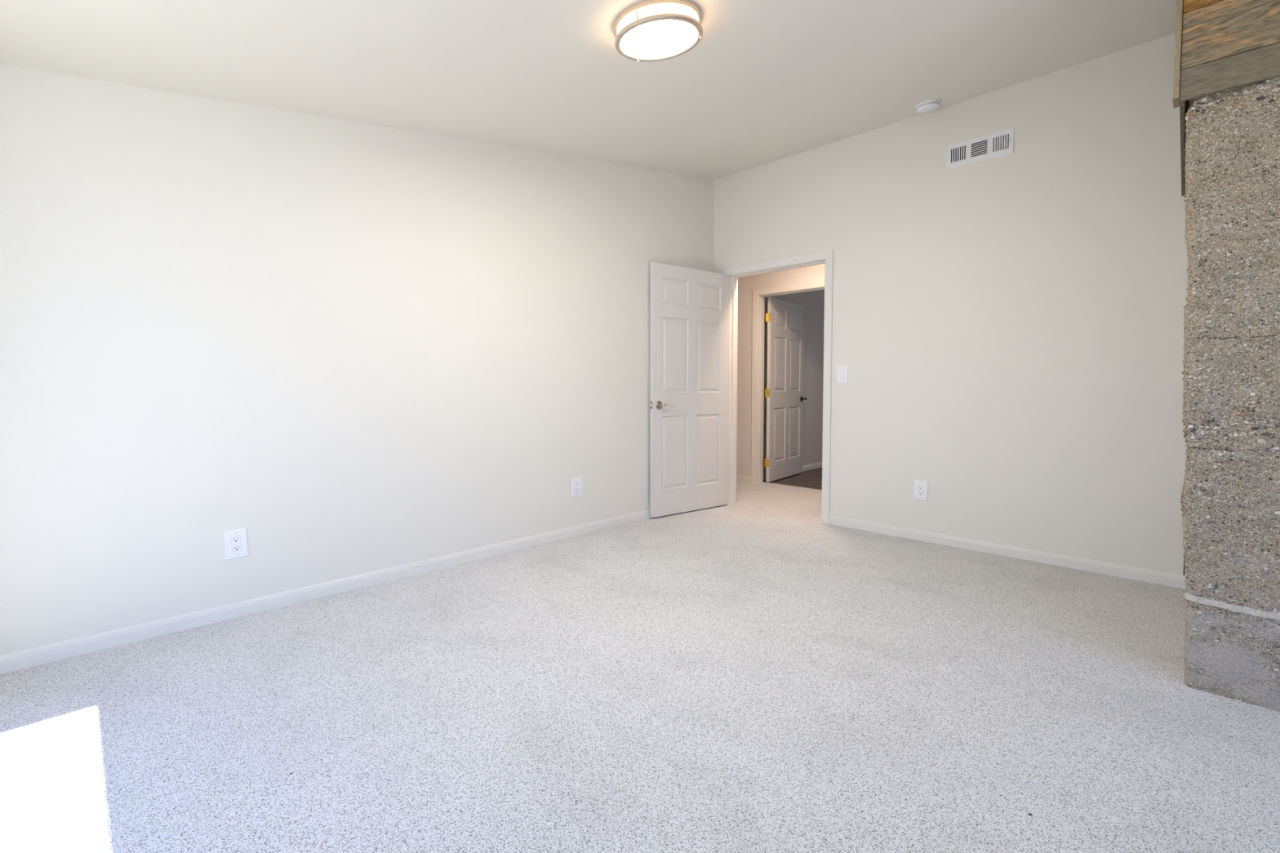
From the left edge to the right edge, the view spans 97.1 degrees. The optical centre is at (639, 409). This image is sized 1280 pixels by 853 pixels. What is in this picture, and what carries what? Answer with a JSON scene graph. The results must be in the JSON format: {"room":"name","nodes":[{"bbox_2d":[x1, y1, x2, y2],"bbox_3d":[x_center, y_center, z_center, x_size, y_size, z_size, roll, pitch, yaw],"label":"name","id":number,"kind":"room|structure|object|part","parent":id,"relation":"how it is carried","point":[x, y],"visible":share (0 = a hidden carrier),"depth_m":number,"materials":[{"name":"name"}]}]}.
{"room":"empty bedroom","nodes":[
{"label":"empty bedroom","id":0,"kind":"room"},
{"bbox_2d":[0,63,714,655],"bbox_3d":[-1.042,-0.516,3.418,0.120,2.897,4.700,2,3,45],"label":"wall","id":1,"kind":"structure","parent":0,"point":[355,348],"depth_m":2.69,"materials":[{"name":"white paint"}]},
{"bbox_2d":[223,527,248,560],"bbox_3d":[-1.836,0.613,2.571,0.008,0.137,0.092,2,3,45],"label":"wall outlet","id":2,"kind":"object","parent":1,"relation":"attached to","point":[236,544],"visible":1,"depth_m":2.57,"materials":[{"name":"white plastic"}]},
{"bbox_2d":[231,536,241,551],"bbox_3d":[-1.835,0.613,2.570,0.005,0.068,0.036,2,3,45],"label":"receptacle","id":3,"kind":"object","parent":2,"relation":"attached to","point":[236,541],"depth_m":2.57,"materials":[{"name":"white plastic"}]},
{"bbox_2d":[0,509,650,674],"bbox_3d":[-0.942,0.878,3.483,0.012,0.067,4.549,2,3,45],"label":"baseboard","id":4,"kind":"structure","parent":1,"relation":"attached to","point":[28,658],"depth_m":2.65,"materials":[{"name":"white paint"}]},
{"bbox_2d":[572,476,582,497],"bbox_3d":[-0.442,0.548,3.978,0.008,0.134,0.087,2,3,45],"label":"wall outlet","id":5,"kind":"object","parent":1,"relation":"attached to","point":[576,482],"visible":1,"depth_m":3.97,"materials":[{"name":"white plastic"}]},
{"bbox_2d":[575,482,579,492],"bbox_3d":[-0.442,0.548,3.978,0.005,0.067,0.034,2,3,45],"label":"receptacle","id":6,"kind":"object","parent":5,"relation":"attached to","point":[577,484],"depth_m":3.98,"materials":[{"name":"white plastic"}]},
{"bbox_2d":[0,0,1176,180],"bbox_3d":[0.850,-1.583,1.502,5.440,0.886,4.700,2,3,45],"label":"ceiling","id":7,"kind":"structure","parent":0,"point":[765,82],"depth_m":2.54,"materials":[{"name":"white paint"}]},
{"bbox_2d":[613,0,702,62],"bbox_3d":[0.072,-1.496,2.243,0.356,0.130,0.352,-1,3,-31],"label":"ceiling light","id":8,"kind":"object","parent":7,"relation":"attached to","point":[646,30],"visible":1,"depth_m":2.17,"materials":[{"name":"white glass"}]},
{"bbox_2d":[617,4,697,52],"bbox_3d":[0.072,-1.497,2.243,0.321,0.060,0.321,2,12,45],"label":"diffuser","id":9,"kind":"object","parent":8,"relation":"attached to","point":[640,28],"depth_m":2.16,"materials":[{"name":"white glass"}]},
{"bbox_2d":[620,19,697,58],"bbox_3d":[0.075,-1.469,2.247,0.308,0.012,0.308,2,12,45],"label":"diffuser","id":10,"kind":"object","parent":8,"relation":"attached to","point":[647,38],"depth_m":2.23,"materials":[{"name":"white glass"}]},
{"bbox_2d":[915,98,940,112],"bbox_3d":[1.821,-1.916,3.577,0.144,0.057,0.145,-2,3,-36],"label":"smoke detector","id":11,"kind":"object","parent":7,"relation":"attached to","point":[929,105],"visible":1,"depth_m":3.54,"materials":[{"name":"white plastic"}]},
{"bbox_2d":[0,467,1279,852],"bbox_3d":[1.864,0.938,3.558,6.700,0.060,8.900,2,3,45],"label":"floor","id":12,"kind":"structure","parent":0,"point":[713,679],"depth_m":1.80,"materials":[{"name":"beige carpet"}]},
{"bbox_2d":[1179,76,1279,711],"bbox_3d":[2.984,-0.052,1.880,1.714,2.058,1.432,2,3,45],"label":"concrete column","id":13,"kind":"structure","parent":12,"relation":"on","point":[1230,496],"depth_m":1.88,"materials":[{"name":"concrete"}]},
{"bbox_2d":[1173,0,1279,195],"bbox_3d":[2.965,-1.464,1.753,1.856,0.838,1.373,2,3,45],"label":"wooden beam","id":14,"kind":"structure","parent":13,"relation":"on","point":[1220,45],"depth_m":1.85,"materials":[{"name":"brown wood"}]},
{"bbox_3d":[1.860,-1.370,1.947,0.016,0.616,0.089,2,3,45],"label":"corner trim","id":15,"kind":"part","parent":14,"relation":"part of","materials":[{"name":"brown wood"}]},
{"bbox_3d":[2.325,-1.493,2.403,0.013,0.834,1.348,2,3,44],"label":"panel","id":16,"kind":"part","parent":14,"relation":"part of","materials":[{"name":"grey wood"}]},
{"bbox_3d":[2.966,-1.089,1.771,1.780,0.018,1.330,2,3,45],"label":"panel","id":17,"kind":"part","parent":14,"relation":"part of","materials":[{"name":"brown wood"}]},
{"bbox_2d":[736,263,824,476],"bbox_3d":[2.194,-0.381,5.190,4.800,2.480,0.120,2,3,45],"label":"wall","id":18,"kind":"structure","parent":0,"point":[747,284],"depth_m":6.12,"materials":[{"name":"white paint"}]},
{"bbox_2d":[736,475,751,483],"bbox_3d":[0.823,0.752,6.501,1.074,0.067,0.012,2,3,45],"label":"baseboard","id":19,"kind":"structure","parent":18,"relation":"attached to","point":[739,477],"depth_m":6.19,"materials":[{"name":"white paint"}]},
{"bbox_2d":[751,280,824,484],"bbox_3d":[1.605,-0.224,5.779,0.992,2.077,0.151,2,3,45],"label":"door frame","id":20,"kind":"structure","parent":18,"relation":"attached to","point":[758,295],"depth_m":6.05,"materials":[{"name":"white paint"}]},
{"bbox_2d":[764,297,806,482],"bbox_3d":[1.681,-0.219,6.433,0.111,1.998,0.942,2,3,39],"label":"door","id":21,"kind":"structure","parent":20,"relation":"attached to","point":[784,393],"depth_m":6.39,"materials":[{"name":"white paint"}]},
{"bbox_2d":[763,289,824,474],"bbox_3d":[2.280,-0.467,7.269,0.115,2.480,2.960,2,3,45],"label":"wall","id":22,"kind":"structure","parent":0,"point":[813,301],"depth_m":7.04,"materials":[{"name":"white paint"}]},
{"bbox_2d":[763,462,822,479],"bbox_3d":[2.290,0.722,7.238,0.012,0.067,2.860,2,3,45],"label":"baseboard","id":23,"kind":"structure","parent":22,"relation":"attached to","point":[810,467],"depth_m":7.08,"materials":[{"name":"white paint"}]},
{"bbox_2d":[713,33,1188,575],"bbox_3d":[1.743,-0.547,4.053,3.186,2.907,0.120,2,3,45],"label":"wall","id":24,"kind":"structure","parent":0,"point":[1008,330],"depth_m":3.45,"materials":[{"name":"white paint"}]},
{"bbox_2d":[722,248,833,524],"bbox_3d":[1.132,-0.178,4.673,1.010,2.077,0.151,2,3,45],"label":"door frame","id":25,"kind":"structure","parent":24,"relation":"attached to","point":[826,257],"depth_m":4.48,"materials":[{"name":"white paint"}]},
{"bbox_2d":[649,262,729,517],"bbox_3d":[0.439,-0.152,4.672,0.859,2.003,0.111,-2,3,-37],"label":"door","id":26,"kind":"structure","parent":25,"relation":"attached to","point":[690,308],"depth_m":4.65,"materials":[{"name":"white paint"}]},
{"bbox_3d":[0.154,-0.032,4.462,0.066,0.066,0.013,-2,3,-37],"label":"handle","id":27,"kind":"part","parent":26,"relation":"part of","materials":[{"name":"silver metal"}]},
{"bbox_3d":[0.216,-0.030,4.471,0.135,0.032,0.052,-2,3,-37],"label":"lever","id":28,"kind":"part","parent":26,"relation":"part of","materials":[{"name":"silver metal"}]},
{"bbox_2d":[836,364,848,383],"bbox_3d":[1.505,-0.259,4.208,0.087,0.134,0.011,2,3,45],"label":"light switch","id":29,"kind":"object","parent":24,"relation":"attached to","point":[842,371],"visible":1,"depth_m":4.21,"materials":[{"name":"white plastic"}]},
{"bbox_2d":[913,480,928,501],"bbox_3d":[1.909,0.553,3.844,0.094,0.138,0.008,2,3,45],"label":"wall outlet","id":30,"kind":"object","parent":24,"relation":"attached to","point":[921,487],"visible":1,"depth_m":3.84,"materials":[{"name":"white plastic"}]},
{"bbox_2d":[917,484,923,495],"bbox_3d":[1.909,0.553,3.843,0.036,0.068,0.005,2,3,45],"label":"receptacle","id":31,"kind":"object","parent":30,"relation":"attached to","point":[920,487],"depth_m":3.84,"materials":[{"name":"white plastic"}]},
{"bbox_2d":[946,126,1014,168],"bbox_3d":[2.123,-1.632,3.538,0.374,0.154,0.013,2,3,45],"label":"air vent","id":32,"kind":"object","parent":24,"relation":"in","point":[1000,143],"visible":1,"depth_m":3.53,"materials":[{"name":"white metal"}]},
{"bbox_2d":[828,515,1186,589],"bbox_3d":[2.143,0.872,3.623,1.965,0.067,0.012,2,3,45],"label":"baseboard","id":33,"kind":"structure","parent":24,"relation":"attached to","point":[1166,579],"depth_m":3.43,"materials":[{"name":"white paint"}]}
]}

